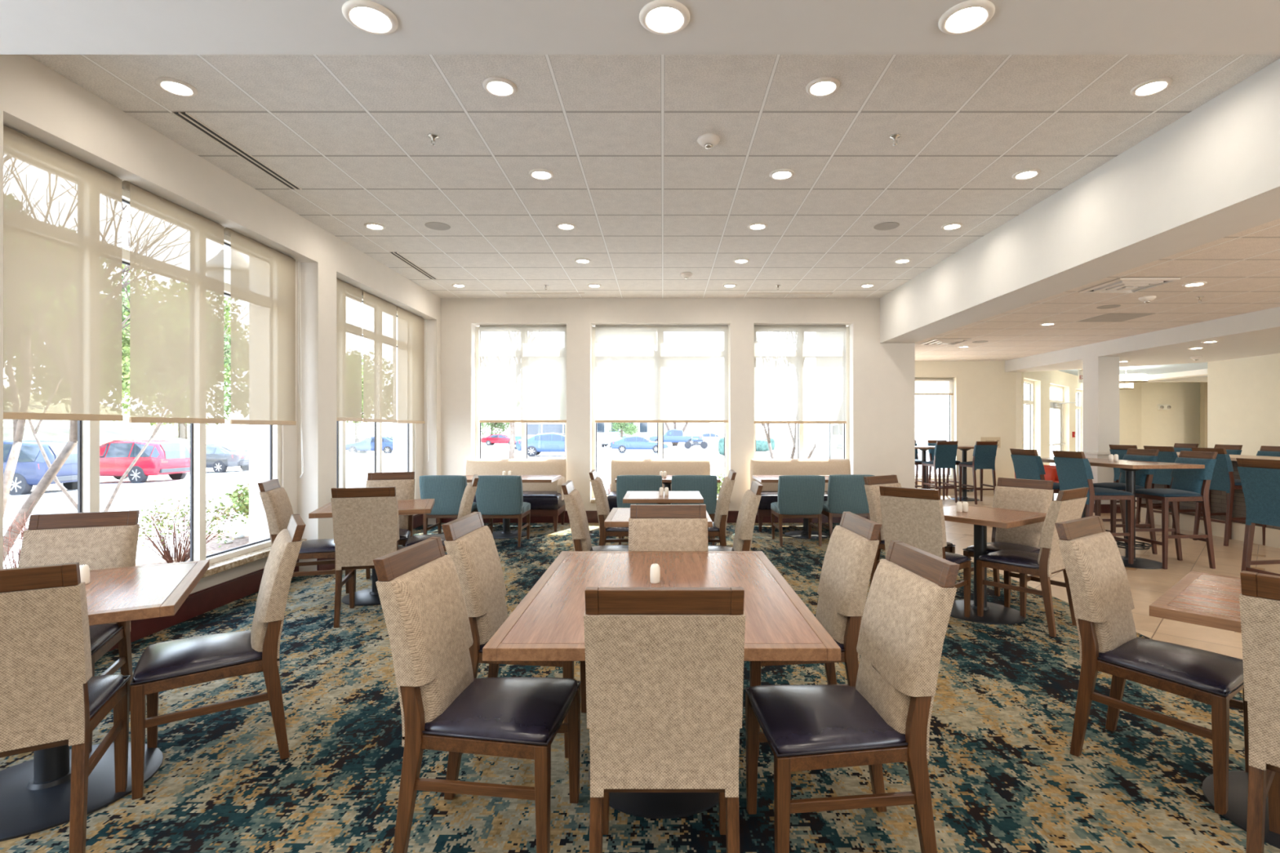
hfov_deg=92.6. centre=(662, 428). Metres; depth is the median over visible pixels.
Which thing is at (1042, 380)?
wall
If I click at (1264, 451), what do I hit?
bar stool
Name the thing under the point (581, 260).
recessed light
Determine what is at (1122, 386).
drum pendant
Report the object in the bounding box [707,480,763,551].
dining chair
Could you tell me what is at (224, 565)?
windowsill
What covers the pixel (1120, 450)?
bar stool
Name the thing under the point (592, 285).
recessed light
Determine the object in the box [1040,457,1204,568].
bar table
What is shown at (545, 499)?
settee
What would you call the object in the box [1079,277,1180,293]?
ceiling vent
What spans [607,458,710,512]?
settee
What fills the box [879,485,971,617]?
dining chair
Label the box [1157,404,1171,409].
emergency light
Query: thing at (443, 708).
dining chair
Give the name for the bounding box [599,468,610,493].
bare shrub
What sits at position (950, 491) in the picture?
baseboard
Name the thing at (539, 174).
recessed light
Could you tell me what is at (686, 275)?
smoke detector
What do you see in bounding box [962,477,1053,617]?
dining chair
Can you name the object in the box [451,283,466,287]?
recessed light
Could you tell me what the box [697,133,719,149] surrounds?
smoke detector
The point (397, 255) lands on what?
ceiling vent
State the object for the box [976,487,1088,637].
dining chair
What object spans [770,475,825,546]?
chair
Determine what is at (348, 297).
roller blind
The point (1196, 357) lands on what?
smoke detector
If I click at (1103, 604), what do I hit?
dining chair
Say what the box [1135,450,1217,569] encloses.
bar stool
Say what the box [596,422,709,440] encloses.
stepped building
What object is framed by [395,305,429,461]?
roller blind
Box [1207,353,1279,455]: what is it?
wall
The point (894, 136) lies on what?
sprinkler
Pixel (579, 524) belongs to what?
dining chair
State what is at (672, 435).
pickup truck
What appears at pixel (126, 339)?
leafy tree
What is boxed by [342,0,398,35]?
recessed light
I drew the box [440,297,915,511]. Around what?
wall
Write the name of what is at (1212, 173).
ceiling beam
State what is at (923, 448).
bar table
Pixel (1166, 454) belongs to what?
bar stool
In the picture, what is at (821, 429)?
window pane
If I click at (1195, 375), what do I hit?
ceiling
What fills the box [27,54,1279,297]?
ceiling
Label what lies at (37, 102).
wall
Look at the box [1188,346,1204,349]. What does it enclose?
recessed light
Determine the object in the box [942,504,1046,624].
dining table
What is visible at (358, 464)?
ground
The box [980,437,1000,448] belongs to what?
wall plaque
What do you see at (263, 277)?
roller blind
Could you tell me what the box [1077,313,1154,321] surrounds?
panel
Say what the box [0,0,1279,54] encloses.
ceiling
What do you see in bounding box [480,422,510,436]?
leafy tree
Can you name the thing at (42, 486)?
bare tree
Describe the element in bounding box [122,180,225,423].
roller blind
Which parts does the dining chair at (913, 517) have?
rail, backrest, leg, seat, seat frame, leg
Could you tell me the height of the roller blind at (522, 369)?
1.493 m
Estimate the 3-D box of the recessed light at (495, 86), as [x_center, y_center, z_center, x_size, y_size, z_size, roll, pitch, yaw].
[-0.935,-1.958,3.507,0.192,0.013,0.192,0,0,0]
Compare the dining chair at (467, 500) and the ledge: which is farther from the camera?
the ledge
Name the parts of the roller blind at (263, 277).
pull cord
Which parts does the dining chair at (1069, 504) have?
leg, leg, seat, seat frame, leg, backrest, rail, leg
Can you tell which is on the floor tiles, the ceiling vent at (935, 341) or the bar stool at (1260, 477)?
the bar stool at (1260, 477)
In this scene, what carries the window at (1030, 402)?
in the wall at (1042, 380)
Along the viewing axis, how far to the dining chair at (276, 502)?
4.82 m
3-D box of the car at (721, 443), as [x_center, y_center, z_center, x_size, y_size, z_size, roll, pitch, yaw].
[4.043,1.140,39.001,1.033,1.192,1.020,0,0,0]
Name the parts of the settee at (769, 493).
leg, frame, seat, backrest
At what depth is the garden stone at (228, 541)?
7.97 m
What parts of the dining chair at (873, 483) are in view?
leg, rail, backrest, seat frame, seat, leg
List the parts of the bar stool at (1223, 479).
leg, rail, backrest, leg, leg, seat, seat frame, leg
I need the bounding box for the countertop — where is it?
[1176,452,1279,461]
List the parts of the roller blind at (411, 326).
pull cord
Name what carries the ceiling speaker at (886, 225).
attached to the ceiling at (649, 205)
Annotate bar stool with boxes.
[915,440,928,488]
[921,440,958,502]
[927,440,961,496]
[959,441,997,504]
[1009,448,1081,518]
[1052,450,1134,564]
[1085,448,1159,554]
[1109,444,1168,528]
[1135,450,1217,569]
[1143,445,1210,534]
[1173,443,1198,452]
[1191,447,1266,546]
[1213,444,1242,454]
[1235,457,1279,576]
[1256,445,1279,457]
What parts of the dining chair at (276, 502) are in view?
rail, leg, backrest, seat frame, seat, leg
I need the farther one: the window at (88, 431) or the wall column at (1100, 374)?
the wall column at (1100, 374)
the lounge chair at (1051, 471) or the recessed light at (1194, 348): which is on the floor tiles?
the lounge chair at (1051, 471)
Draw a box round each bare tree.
[3,203,129,560]
[27,297,231,511]
[508,422,515,458]
[665,422,688,445]
[760,423,815,458]
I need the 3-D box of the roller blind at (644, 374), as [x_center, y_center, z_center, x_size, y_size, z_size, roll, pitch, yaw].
[-0.015,-0.837,9.357,2.030,1.493,0.072,0,0,0]
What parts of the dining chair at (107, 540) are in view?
backrest, rail, leg, seat, seat frame, leg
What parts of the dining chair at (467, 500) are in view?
seat, backrest, rail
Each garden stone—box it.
[170,550,187,558]
[220,538,232,543]
[232,533,244,538]
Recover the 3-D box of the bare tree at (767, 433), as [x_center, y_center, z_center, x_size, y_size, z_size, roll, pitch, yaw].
[2.478,-0.437,13.943,3.914,4.035,3.539,0,0,-43]
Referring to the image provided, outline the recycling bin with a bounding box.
[515,435,520,441]
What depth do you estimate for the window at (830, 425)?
12.44 m
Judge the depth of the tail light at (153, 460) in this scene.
24.02 m
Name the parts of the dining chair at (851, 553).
leg, seat frame, leg, seat, backrest, leg, rail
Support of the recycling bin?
on the ground
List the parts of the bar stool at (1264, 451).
backrest, rail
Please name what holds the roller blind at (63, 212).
attached to the wall at (37, 102)
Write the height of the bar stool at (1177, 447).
1.180 m
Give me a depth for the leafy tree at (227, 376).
52.88 m
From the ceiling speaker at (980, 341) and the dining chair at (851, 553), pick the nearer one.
the dining chair at (851, 553)
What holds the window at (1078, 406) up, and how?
in the wall at (1042, 380)
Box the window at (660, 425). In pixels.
[591,326,728,498]
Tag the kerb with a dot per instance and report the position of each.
(153, 557)
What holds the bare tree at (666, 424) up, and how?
on the ground
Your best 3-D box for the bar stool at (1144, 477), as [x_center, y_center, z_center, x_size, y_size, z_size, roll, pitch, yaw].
[5.313,0.830,7.082,0.576,1.180,0.472,0,0,-3]
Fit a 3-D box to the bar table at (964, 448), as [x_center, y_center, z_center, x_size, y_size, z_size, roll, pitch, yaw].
[6.030,0.890,12.200,0.740,1.060,0.740,0,0,0]
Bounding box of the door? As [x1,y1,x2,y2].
[1049,384,1076,450]
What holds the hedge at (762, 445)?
on the ground
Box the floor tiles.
[915,473,1279,659]
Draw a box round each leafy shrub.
[207,477,248,528]
[714,473,724,493]
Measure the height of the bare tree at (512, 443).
7.545 m
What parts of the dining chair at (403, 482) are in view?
leg, backrest, rail, seat, seat frame, leg, leg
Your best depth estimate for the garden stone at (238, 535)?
8.36 m
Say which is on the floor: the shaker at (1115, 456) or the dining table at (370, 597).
the dining table at (370, 597)
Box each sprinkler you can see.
[427,133,439,146]
[888,133,900,146]
[1195,296,1204,302]
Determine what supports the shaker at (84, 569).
on the dining table at (35, 793)
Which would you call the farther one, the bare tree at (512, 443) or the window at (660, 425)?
the bare tree at (512, 443)
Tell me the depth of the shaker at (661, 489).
5.91 m
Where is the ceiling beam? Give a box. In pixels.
[880,58,1279,342]
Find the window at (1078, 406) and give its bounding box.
[1075,389,1080,451]
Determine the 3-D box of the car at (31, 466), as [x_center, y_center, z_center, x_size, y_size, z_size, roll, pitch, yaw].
[-22.355,1.308,20.900,4.924,1.806,2.014,0,0,4]
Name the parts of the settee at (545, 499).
backrest, seat, frame, leg, armrest, leg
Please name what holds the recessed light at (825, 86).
in the ceiling at (649, 205)
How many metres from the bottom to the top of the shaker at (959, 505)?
0.080 m
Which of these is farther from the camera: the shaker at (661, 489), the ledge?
the ledge
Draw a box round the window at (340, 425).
[336,295,413,488]
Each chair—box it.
[0,562,130,852]
[17,510,139,753]
[129,513,306,799]
[257,479,349,593]
[330,486,405,627]
[355,471,414,591]
[373,537,581,852]
[404,474,478,555]
[419,475,478,534]
[441,511,586,758]
[475,475,530,546]
[561,480,628,551]
[583,586,745,852]
[588,470,628,546]
[616,475,662,545]
[628,504,708,551]
[671,475,717,546]
[707,470,736,546]
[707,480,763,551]
[742,511,881,756]
[745,540,959,852]
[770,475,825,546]
[821,474,874,539]
[863,475,955,588]
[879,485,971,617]
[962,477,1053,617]
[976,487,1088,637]
[1014,464,1058,483]
[1054,515,1248,815]
[1239,570,1279,852]
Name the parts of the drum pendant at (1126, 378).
lamp shade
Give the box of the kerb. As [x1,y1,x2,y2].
[135,524,248,564]
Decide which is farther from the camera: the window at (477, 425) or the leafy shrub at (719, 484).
the leafy shrub at (719, 484)
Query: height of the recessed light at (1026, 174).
0.013 m
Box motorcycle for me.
[684,438,707,448]
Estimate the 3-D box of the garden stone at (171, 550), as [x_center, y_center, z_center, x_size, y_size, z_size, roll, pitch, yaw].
[-5.700,1.472,7.157,0.211,0.104,0.201,0,0,20]
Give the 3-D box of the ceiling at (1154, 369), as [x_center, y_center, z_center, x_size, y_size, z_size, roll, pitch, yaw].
[12.500,-1.825,15.275,9.800,0.750,8.250,0,0,0]
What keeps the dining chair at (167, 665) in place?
on the floor
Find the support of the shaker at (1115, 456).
on the bar table at (1130, 467)
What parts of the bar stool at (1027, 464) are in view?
rail, backrest, leg, seat frame, seat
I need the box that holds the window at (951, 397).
[915,377,953,477]
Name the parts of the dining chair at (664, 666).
leg, leg, rail, seat frame, backrest, leg, leg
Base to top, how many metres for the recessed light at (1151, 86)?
0.013 m
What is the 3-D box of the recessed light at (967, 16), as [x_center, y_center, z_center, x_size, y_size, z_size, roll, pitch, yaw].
[1.143,-1.544,2.300,0.192,0.013,0.192,0,0,0]
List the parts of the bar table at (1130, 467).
mount plate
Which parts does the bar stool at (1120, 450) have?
backrest, rail, leg, leg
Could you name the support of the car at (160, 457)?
on the ground
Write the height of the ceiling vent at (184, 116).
0.007 m
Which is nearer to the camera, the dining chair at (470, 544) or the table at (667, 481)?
the dining chair at (470, 544)
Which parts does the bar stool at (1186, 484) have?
leg, seat, seat frame, leg, backrest, rail, leg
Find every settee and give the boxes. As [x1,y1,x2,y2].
[452,458,566,531]
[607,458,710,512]
[750,458,864,531]
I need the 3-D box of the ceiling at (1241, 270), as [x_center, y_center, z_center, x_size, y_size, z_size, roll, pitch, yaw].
[5.568,-1.825,5.350,3.584,0.750,15.900,0,0,0]
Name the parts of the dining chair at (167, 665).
leg, leg, seat, seat frame, backrest, leg, leg, rail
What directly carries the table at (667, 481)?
on the floor
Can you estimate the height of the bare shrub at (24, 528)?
0.888 m
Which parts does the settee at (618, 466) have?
seat, backrest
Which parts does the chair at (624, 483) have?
backrest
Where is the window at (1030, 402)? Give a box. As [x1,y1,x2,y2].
[1023,379,1033,449]
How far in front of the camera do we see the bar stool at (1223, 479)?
7.43 m
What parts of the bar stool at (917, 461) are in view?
leg, backrest, seat, leg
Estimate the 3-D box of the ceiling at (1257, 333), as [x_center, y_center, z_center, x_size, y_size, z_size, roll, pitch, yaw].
[8.670,-1.706,5.275,2.660,0.987,15.750,0,0,0]
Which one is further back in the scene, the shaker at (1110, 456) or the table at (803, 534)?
the table at (803, 534)
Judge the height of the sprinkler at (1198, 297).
0.062 m
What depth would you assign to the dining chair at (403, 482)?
5.79 m
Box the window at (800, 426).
[754,326,848,458]
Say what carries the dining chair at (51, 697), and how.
on the floor
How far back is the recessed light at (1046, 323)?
8.44 m
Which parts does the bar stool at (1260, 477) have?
leg, rail, backrest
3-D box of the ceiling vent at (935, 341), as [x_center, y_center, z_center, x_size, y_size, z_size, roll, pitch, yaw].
[4.685,-1.427,10.120,0.580,0.045,0.580,0,0,0]
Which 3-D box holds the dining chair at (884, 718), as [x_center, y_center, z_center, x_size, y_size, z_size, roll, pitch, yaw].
[0.612,0.920,2.068,0.583,1.000,0.472,0,0,-4]
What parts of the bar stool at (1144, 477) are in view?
leg, seat, leg, backrest, rail, leg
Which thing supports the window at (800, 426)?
in the wall at (882, 375)
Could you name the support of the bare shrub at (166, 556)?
on the bed
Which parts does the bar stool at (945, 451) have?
leg, seat, seat frame, leg, leg, backrest, rail, leg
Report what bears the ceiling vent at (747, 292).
in the ceiling at (649, 205)
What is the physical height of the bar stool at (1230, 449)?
1.180 m
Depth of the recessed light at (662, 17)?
2.29 m
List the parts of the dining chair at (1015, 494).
leg, seat frame, leg, seat, leg, backrest, rail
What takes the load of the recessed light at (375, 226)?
in the ceiling at (649, 205)
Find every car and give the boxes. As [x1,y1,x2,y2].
[3,440,77,495]
[99,440,190,483]
[189,444,248,472]
[346,435,392,453]
[480,434,515,445]
[514,432,564,456]
[601,432,622,447]
[609,435,667,453]
[695,432,724,444]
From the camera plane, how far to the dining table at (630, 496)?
5.75 m
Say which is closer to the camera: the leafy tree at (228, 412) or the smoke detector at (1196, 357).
the smoke detector at (1196, 357)
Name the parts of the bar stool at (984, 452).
leg, seat, seat frame, leg, leg, backrest, rail, leg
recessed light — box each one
[155,76,197,97]
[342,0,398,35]
[364,222,385,230]
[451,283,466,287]
[482,76,516,97]
[528,168,554,179]
[555,222,576,230]
[574,257,591,263]
[587,283,601,287]
[639,0,689,35]
[722,283,737,287]
[733,257,749,263]
[747,222,767,230]
[768,168,794,179]
[805,76,839,97]
[859,283,874,287]
[893,257,911,263]
[937,0,995,35]
[941,222,963,230]
[1012,168,1040,179]
[1040,322,1055,325]
[1129,76,1173,97]
[1182,281,1207,287]
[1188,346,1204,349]
[1200,340,1219,342]
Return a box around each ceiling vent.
[172,111,302,189]
[389,252,437,279]
[505,292,585,293]
[746,292,832,293]
[920,338,971,344]
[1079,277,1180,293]
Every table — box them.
[0,560,208,841]
[308,498,435,605]
[463,475,561,538]
[482,551,840,818]
[604,507,712,527]
[614,475,720,504]
[622,491,703,504]
[752,475,829,538]
[915,445,935,489]
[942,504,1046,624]
[949,445,979,501]
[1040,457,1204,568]
[1149,571,1279,848]
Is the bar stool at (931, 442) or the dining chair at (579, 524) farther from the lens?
the bar stool at (931, 442)
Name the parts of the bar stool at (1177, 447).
backrest, rail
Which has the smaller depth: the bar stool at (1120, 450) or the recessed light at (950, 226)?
the recessed light at (950, 226)
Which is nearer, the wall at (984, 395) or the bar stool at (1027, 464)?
the bar stool at (1027, 464)
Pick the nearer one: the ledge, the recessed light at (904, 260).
the recessed light at (904, 260)
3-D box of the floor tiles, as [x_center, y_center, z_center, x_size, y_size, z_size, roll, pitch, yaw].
[10.350,1.480,8.250,14.100,0.120,22.300,0,0,0]
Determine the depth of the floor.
2.58 m
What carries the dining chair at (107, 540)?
on the floor
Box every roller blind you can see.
[3,124,123,421]
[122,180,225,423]
[223,227,303,477]
[336,278,362,421]
[361,289,396,422]
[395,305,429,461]
[479,325,566,422]
[595,325,728,422]
[754,325,846,423]
[915,377,953,395]
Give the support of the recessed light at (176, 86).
in the ceiling at (649, 205)
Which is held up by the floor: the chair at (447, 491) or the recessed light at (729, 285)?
the chair at (447, 491)
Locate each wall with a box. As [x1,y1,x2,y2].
[0,54,440,594]
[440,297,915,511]
[915,360,1023,488]
[1016,370,1083,465]
[1119,382,1199,448]
[1140,452,1279,548]
[1200,382,1207,448]
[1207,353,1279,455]
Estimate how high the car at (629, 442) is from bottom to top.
1.241 m
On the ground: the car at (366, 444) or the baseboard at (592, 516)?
the car at (366, 444)
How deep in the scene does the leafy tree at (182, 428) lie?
42.96 m
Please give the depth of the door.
16.12 m
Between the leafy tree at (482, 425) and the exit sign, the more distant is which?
the leafy tree at (482, 425)
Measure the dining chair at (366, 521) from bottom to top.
1.000 m
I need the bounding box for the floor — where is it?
[0,523,1279,852]
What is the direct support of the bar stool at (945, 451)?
on the floor tiles
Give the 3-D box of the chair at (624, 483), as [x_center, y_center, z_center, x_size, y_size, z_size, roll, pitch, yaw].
[-0.280,0.990,7.596,0.550,0.860,0.644,0,0,0]
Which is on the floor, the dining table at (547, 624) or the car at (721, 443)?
the dining table at (547, 624)
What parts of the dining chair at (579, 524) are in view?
rail, backrest, leg, seat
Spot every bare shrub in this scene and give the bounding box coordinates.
[3,500,75,568]
[110,486,248,563]
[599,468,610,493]
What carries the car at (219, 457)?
on the ground
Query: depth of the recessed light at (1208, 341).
8.48 m
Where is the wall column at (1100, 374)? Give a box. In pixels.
[1083,356,1119,452]
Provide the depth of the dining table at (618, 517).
4.40 m
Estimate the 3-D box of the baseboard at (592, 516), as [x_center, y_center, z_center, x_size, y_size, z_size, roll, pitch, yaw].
[0.243,1.330,9.337,7.166,0.180,0.326,0,0,0]
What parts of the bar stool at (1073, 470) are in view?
rail, backrest, leg, leg, seat frame, seat, leg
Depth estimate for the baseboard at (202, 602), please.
4.75 m
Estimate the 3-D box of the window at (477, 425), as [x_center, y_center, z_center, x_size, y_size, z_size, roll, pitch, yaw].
[-2.166,-0.245,9.435,1.434,2.650,0.070,0,0,0]
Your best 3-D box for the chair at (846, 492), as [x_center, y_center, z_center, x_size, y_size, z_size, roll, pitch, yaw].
[2.291,0.990,7.666,0.550,0.860,0.644,0,0,-1]
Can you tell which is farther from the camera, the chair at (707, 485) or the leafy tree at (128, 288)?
the leafy tree at (128, 288)
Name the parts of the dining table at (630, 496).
mount plate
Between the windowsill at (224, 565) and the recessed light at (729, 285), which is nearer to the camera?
the windowsill at (224, 565)
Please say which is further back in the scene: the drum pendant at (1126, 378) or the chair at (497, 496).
the drum pendant at (1126, 378)
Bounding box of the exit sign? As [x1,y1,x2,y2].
[1077,368,1083,382]
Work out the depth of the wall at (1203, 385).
18.23 m
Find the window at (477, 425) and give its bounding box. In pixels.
[475,326,566,461]
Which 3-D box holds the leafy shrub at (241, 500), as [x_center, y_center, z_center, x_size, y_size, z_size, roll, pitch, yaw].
[-5.433,1.038,8.509,1.578,0.932,1.460,0,0,42]
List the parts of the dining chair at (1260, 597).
leg, backrest, rail, seat frame, leg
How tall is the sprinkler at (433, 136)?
0.062 m
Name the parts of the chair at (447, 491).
leg, leg, backrest, seat frame, seat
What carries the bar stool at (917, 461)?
on the floor tiles
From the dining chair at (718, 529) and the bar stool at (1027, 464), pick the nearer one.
the dining chair at (718, 529)
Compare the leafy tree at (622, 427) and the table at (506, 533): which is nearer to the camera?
the table at (506, 533)
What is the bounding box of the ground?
[3,408,1056,568]
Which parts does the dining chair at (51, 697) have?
rail, backrest, seat frame, leg, seat, leg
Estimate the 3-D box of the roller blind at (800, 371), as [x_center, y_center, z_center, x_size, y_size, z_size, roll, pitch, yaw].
[2.095,-0.829,9.357,1.420,1.508,0.072,0,0,0]
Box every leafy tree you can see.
[122,263,231,395]
[122,273,129,303]
[122,292,189,426]
[122,292,231,439]
[186,323,363,426]
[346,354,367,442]
[480,422,485,430]
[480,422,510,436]
[608,422,638,437]
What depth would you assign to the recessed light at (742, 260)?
7.14 m
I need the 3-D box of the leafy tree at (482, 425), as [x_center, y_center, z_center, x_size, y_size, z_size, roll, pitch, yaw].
[-25.582,-2.567,71.246,9.360,9.965,8.300,0,0,14]
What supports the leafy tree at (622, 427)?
on the ground
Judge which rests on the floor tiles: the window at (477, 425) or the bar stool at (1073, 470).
the bar stool at (1073, 470)
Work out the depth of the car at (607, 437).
59.76 m
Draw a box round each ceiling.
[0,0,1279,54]
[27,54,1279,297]
[915,218,1279,360]
[1004,306,1279,372]
[1059,362,1207,376]
[1147,368,1207,382]
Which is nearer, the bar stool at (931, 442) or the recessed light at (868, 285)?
the recessed light at (868, 285)
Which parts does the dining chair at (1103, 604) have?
rail, leg, backrest, leg, seat frame, seat, leg, leg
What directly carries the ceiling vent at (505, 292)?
in the ceiling at (649, 205)
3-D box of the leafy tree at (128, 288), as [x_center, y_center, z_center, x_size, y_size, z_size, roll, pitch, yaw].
[-42.856,-8.849,42.230,12.168,12.954,10.790,0,0,-17]
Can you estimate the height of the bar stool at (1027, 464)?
1.180 m
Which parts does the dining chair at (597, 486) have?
rail, backrest, leg, seat, seat frame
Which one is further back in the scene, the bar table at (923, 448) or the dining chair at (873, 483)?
the bar table at (923, 448)
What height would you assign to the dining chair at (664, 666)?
1.000 m
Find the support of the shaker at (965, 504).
on the dining table at (982, 517)
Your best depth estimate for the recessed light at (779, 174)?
4.70 m
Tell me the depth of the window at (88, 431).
4.70 m
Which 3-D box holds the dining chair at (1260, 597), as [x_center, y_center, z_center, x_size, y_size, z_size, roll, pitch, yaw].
[2.048,0.920,1.797,0.583,1.000,0.472,0,0,-37]
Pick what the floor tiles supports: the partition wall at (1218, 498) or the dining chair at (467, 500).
the partition wall at (1218, 498)
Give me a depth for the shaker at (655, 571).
2.56 m
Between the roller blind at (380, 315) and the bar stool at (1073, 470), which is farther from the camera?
the roller blind at (380, 315)
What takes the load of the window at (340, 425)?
in the wall at (37, 102)
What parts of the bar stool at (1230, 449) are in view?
rail, backrest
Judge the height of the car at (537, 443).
1.460 m
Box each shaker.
[79,564,89,584]
[649,563,660,583]
[659,487,663,495]
[664,487,668,495]
[955,501,962,512]
[962,501,968,511]
[1108,453,1113,462]
[1113,453,1118,461]
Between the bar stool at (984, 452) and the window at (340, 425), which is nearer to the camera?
the window at (340, 425)
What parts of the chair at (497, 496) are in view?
leg, backrest, seat frame, leg, seat, leg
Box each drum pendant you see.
[1119,367,1147,383]
[1119,382,1133,389]
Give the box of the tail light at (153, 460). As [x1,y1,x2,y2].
[152,459,168,462]
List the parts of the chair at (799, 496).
leg, seat, leg, seat frame, backrest, leg, leg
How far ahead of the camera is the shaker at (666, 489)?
5.91 m
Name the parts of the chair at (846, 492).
seat, leg, seat frame, backrest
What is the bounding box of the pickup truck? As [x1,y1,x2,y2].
[649,429,702,446]
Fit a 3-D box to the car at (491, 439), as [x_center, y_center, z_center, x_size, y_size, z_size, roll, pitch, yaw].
[-20.605,1.417,78.000,4.870,1.460,1.878,0,0,0]
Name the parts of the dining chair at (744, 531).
seat, leg, backrest, rail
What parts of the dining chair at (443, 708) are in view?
leg, rail, backrest, leg, seat frame, seat, leg, leg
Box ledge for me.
[1082,451,1119,504]
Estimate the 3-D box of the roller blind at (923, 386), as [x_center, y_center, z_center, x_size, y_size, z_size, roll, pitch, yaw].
[5.775,-0.904,13.187,0.970,0.368,0.072,0,0,0]
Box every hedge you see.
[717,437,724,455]
[755,439,771,451]
[764,437,774,449]
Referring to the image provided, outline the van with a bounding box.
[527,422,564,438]
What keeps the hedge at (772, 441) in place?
on the ground
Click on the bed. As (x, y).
(211, 547)
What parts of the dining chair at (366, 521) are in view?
leg, leg, seat frame, rail, backrest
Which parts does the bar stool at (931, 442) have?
leg, backrest, rail, leg, leg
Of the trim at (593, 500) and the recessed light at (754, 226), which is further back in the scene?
the trim at (593, 500)
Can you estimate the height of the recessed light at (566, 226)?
0.013 m
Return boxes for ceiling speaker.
[424,222,450,230]
[873,222,899,230]
[972,340,987,342]
[1096,304,1120,308]
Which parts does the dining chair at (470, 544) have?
rail, leg, backrest, seat, leg, seat frame, leg, leg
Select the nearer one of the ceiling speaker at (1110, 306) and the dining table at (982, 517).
the dining table at (982, 517)
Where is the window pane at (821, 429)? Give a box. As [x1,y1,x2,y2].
[815,423,843,458]
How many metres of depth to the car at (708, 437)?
69.10 m
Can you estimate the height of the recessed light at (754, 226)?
0.013 m
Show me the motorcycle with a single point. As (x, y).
(687, 445)
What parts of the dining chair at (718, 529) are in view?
seat, seat frame, leg, backrest, rail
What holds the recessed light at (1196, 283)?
in the ceiling at (1241, 270)
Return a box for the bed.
[135,528,248,566]
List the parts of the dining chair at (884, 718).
leg, leg, seat, seat frame, leg, backrest, rail, leg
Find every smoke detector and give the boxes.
[680,272,692,279]
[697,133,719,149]
[1138,295,1155,302]
[1190,355,1202,360]
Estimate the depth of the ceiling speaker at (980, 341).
10.17 m
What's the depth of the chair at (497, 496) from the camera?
7.29 m
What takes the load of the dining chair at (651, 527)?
on the floor
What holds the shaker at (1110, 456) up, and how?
on the bar table at (1130, 467)
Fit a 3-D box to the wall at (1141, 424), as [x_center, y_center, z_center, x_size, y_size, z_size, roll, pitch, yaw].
[14.831,-0.390,18.915,4.795,3.620,0.808,0,0,-12]
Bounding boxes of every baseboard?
[107,514,437,652]
[441,511,866,523]
[933,488,993,494]
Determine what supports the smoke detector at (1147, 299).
attached to the ceiling at (1241, 270)
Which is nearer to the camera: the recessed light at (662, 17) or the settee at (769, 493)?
the recessed light at (662, 17)
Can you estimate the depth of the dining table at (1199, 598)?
2.29 m
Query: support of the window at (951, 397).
in the wall at (984, 395)
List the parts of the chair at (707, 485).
backrest, leg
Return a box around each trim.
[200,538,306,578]
[591,497,717,502]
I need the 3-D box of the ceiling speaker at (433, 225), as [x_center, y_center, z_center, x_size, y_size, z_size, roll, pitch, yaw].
[-2.180,-1.961,5.920,0.236,0.006,0.236,0,0,0]
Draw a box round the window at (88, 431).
[77,189,280,564]
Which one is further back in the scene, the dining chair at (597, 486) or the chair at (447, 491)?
the chair at (447, 491)
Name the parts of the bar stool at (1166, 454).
leg, rail, backrest, leg, leg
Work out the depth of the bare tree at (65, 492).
11.39 m

